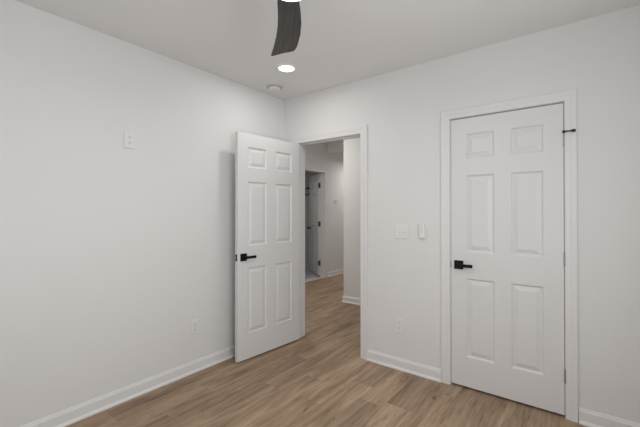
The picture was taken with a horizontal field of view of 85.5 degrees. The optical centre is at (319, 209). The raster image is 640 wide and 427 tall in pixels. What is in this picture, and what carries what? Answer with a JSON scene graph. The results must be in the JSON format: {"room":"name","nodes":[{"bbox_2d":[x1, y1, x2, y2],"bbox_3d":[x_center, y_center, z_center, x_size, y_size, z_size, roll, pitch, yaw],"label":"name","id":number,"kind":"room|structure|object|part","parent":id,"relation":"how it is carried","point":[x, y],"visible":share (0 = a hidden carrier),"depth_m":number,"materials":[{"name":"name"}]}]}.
{"room":"empty bedroom","nodes":[
{"label":"empty bedroom","id":0,"kind":"room"},
{"bbox_2d":[0,0,283,426],"bbox_3d":[-1.476,-0.076,2.439,0.120,2.850,3.420,0,0,37],"label":"wall","id":1,"kind":"structure","parent":0,"point":[110,252],"depth_m":2.36,"materials":[{"name":"paint"}]},
{"bbox_2d":[20,345,234,426],"bbox_3d":[-1.382,1.302,2.435,0.024,0.095,3.300,0,0,37],"label":"baseboard","id":2,"kind":"structure","parent":1,"relation":"attached to","point":[71,415],"depth_m":2.46,"materials":[{"name":"paint"}]},
{"bbox_2d":[124,131,134,148],"bbox_3d":[-1.364,-0.500,2.482,0.009,0.117,0.072,0,0,37],"label":"outlet","id":3,"kind":"object","parent":1,"relation":"attached to","point":[129,137],"visible":1,"depth_m":2.48,"materials":[{"name":"white plastic"}]},
{"bbox_2d":[191,319,198,334],"bbox_3d":[-1.043,0.980,2.891,0.009,0.117,0.072,0,0,37],"label":"outlet","id":4,"kind":"object","parent":1,"relation":"attached to","point":[195,323],"visible":1,"depth_m":2.88,"materials":[{"name":"white plastic"}]},
{"bbox_2d":[305,171,319,266],"bbox_3d":[-0.893,0.019,7.327,1.700,2.718,2.690,0,0,37],"label":"wall","id":5,"kind":"structure","parent":0,"point":[307,174],"depth_m":8.42,"materials":[{"name":"paint"}]},
{"bbox_2d":[305,143,343,271],"bbox_3d":[-0.149,-0.051,6.801,0.120,2.850,4.880,0,0,37],"label":"wall","id":6,"kind":"structure","parent":0,"point":[316,155],"depth_m":7.26,"materials":[{"name":"paint"}]},
{"bbox_2d":[307,174,320,274],"bbox_3d":[-0.115,0.306,7.426,0.181,2.080,0.745,0,0,-16],"label":"door","id":7,"kind":"structure","parent":6,"relation":"in","point":[314,181],"depth_m":7.37,"materials":[{"name":"paint"}]},
{"bbox_2d":[305,166,326,277],"bbox_3d":[-0.171,0.279,6.757,0.138,2.191,0.877,0,0,37],"label":"door frame","id":8,"kind":"structure","parent":6,"relation":"attached to","point":[322,175],"depth_m":7.04,"materials":[{"name":"paint"}]},
{"bbox_2d":[327,269,343,276],"bbox_3d":[-0.107,1.327,6.730,0.024,0.095,4.830,0,0,37],"label":"baseboard","id":9,"kind":"structure","parent":6,"relation":"attached to","point":[340,271],"depth_m":7.30,"materials":[{"name":"paint"}]},
{"bbox_2d":[65,266,586,426],"bbox_3d":[0.131,1.410,4.412,6.620,0.101,8.520,0,0,37],"label":"floor","id":10,"kind":"structure","parent":0,"point":[321,378],"depth_m":2.51,"materials":[{"name":"brown wood"}]},
{"bbox_2d":[15,0,639,99],"bbox_3d":[-0.122,-1.255,1.484,3.200,0.100,3.300,0,0,37],"label":"ceiling","id":11,"kind":"structure","parent":0,"point":[341,42],"depth_m":2.28,"materials":[{"name":"paint"}]},
{"bbox_2d":[266,84,282,91],"bbox_3d":[-0.442,-1.176,3.360,0.156,0.035,0.156,0,0,37],"label":"smoke detector","id":12,"kind":"object","parent":11,"relation":"attached to","point":[272,87],"visible":1,"depth_m":3.33,"materials":[{"name":"grey plastic"}]},
{"bbox_2d":[271,0,300,55],"bbox_3d":[-0.152,-1.063,1.355,1.185,0.285,1.159,0,0,37],"label":"ceiling fan","id":13,"kind":"object","parent":11,"relation":"hanging from","point":[289,13],"visible":1,"depth_m":1.81,"materials":[{"name":"black wood"}]},
{"bbox_2d":[276,63,296,72],"bbox_3d":[-0.282,-1.191,2.915,0.180,0.012,0.180,0,0,37],"label":"recessed light","id":14,"kind":"object","parent":11,"relation":"in","point":[283,67],"visible":1,"depth_m":2.89,"materials":[{"name":"white plastic"}]},
{"bbox_2d":[324,140,343,143],"bbox_3d":[1.803,-1.403,5.313,4.800,0.100,4.880,0,0,37],"label":"ceiling","id":15,"kind":"structure","parent":0,"point":[339,141],"depth_m":6.91,"materials":[{"name":"paint"}]},
{"bbox_2d":[328,142,343,153],"bbox_3d":[0.737,-1.255,6.758,1.350,0.178,0.122,0,0,37],"label":"soffit","id":16,"kind":"structure","parent":15,"relation":"attached to","point":[337,147],"depth_m":7.01,"materials":[{"name":"paint"}]},
{"bbox_2d":[344,137,359,297],"bbox_3d":[2.771,-0.059,5.459,3.450,2.850,3.460,0,0,37],"label":"wall","id":17,"kind":"structure","parent":0,"point":[351,146],"depth_m":5.04,"materials":[{"name":"paint"}]},
{"bbox_2d":[341,296,359,304],"bbox_3d":[2.739,1.318,5.429,3.474,0.095,3.434,0,0,37],"label":"baseboard","id":18,"kind":"structure","parent":17,"relation":"attached to","point":[346,299],"depth_m":5.03,"materials":[{"name":"paint"}]},
{"bbox_2d":[284,5,639,423],"bbox_3d":[0.283,-0.071,3.321,5.040,2.850,0.120,0,0,37],"label":"wall","id":19,"kind":"structure","parent":0,"point":[598,57],"depth_m":2.46,"materials":[{"name":"paint"}]},
{"bbox_2d":[235,131,299,362],"bbox_3d":[-0.480,0.326,3.330,0.137,2.026,0.784,0,0,42],"label":"door","id":20,"kind":"structure","parent":19,"relation":"in","point":[267,170],"depth_m":3.28,"materials":[{"name":"paint"}]},
{"bbox_3d":[-0.678,0.423,3.076,0.009,0.066,0.066,0,0,42],"label":"handle","id":21,"kind":"part","parent":20,"relation":"part of","materials":[{"name":"black metal"}]},
{"bbox_3d":[-0.628,0.423,3.094,0.043,0.028,0.122,0,0,42],"label":"lever","id":22,"kind":"part","parent":20,"relation":"part of","materials":[{"name":"black metal"}]},
{"bbox_2d":[291,124,367,359],"bbox_3d":[0.099,0.293,3.449,0.920,2.123,0.138,0,0,37],"label":"door frame","id":23,"kind":"structure","parent":19,"relation":"attached to","point":[362,130],"depth_m":3.16,"materials":[{"name":"paint"}]},
{"bbox_2d":[396,318,403,332],"bbox_3d":[0.674,0.980,2.935,0.072,0.117,0.009,0,0,37],"label":"outlet","id":24,"kind":"object","parent":19,"relation":"attached to","point":[399,322],"visible":1,"depth_m":2.93,"materials":[{"name":"white plastic"}]},
{"bbox_2d":[395,225,407,238],"bbox_3d":[0.688,0.184,2.922,0.117,0.117,0.018,0,0,37],"label":"light switch","id":25,"kind":"object","parent":19,"relation":"attached to","point":[401,231],"visible":1,"depth_m":2.92,"materials":[{"name":"white plastic"}]},
{"bbox_2d":[419,224,425,238],"bbox_3d":[0.827,0.175,2.811,0.054,0.124,0.026,0,0,37],"label":"remote","id":26,"kind":"object","parent":19,"relation":"attached to","point":[422,229],"visible":1,"depth_m":2.80,"materials":[{"name":"white plastic"}]},
{"bbox_2d":[367,349,639,426],"bbox_3d":[0.884,1.303,2.762,3.176,0.095,0.024,0,0,37],"label":"baseboard","id":27,"kind":"structure","parent":19,"relation":"attached to","point":[588,418],"depth_m":2.76,"materials":[{"name":"paint"}]},
{"bbox_2d":[441,89,577,422],"bbox_3d":[1.330,0.291,2.506,0.860,2.116,0.138,0,0,37],"label":"door frame","id":28,"kind":"structure","parent":19,"relation":"attached to","point":[569,97],"depth_m":2.24,"materials":[{"name":"paint"}]},
{"bbox_2d":[451,103,575,414],"bbox_3d":[1.320,0.319,2.440,0.783,2.026,0.086,0,0,37],"label":"door","id":29,"kind":"structure","parent":19,"relation":"in","point":[508,260],"depth_m":2.44,"materials":[{"name":"paint"}]},
{"bbox_3d":[1.059,0.420,2.644,0.066,0.066,0.009,0,0,37],"label":"handle","id":30,"kind":"part","parent":29,"relation":"part of","materials":[{"name":"black metal"}]},
{"bbox_3d":[1.081,0.419,2.595,0.122,0.028,0.043,0,0,37],"label":"lever","id":31,"kind":"part","parent":29,"relation":"part of","materials":[{"name":"black metal"}]}
]}

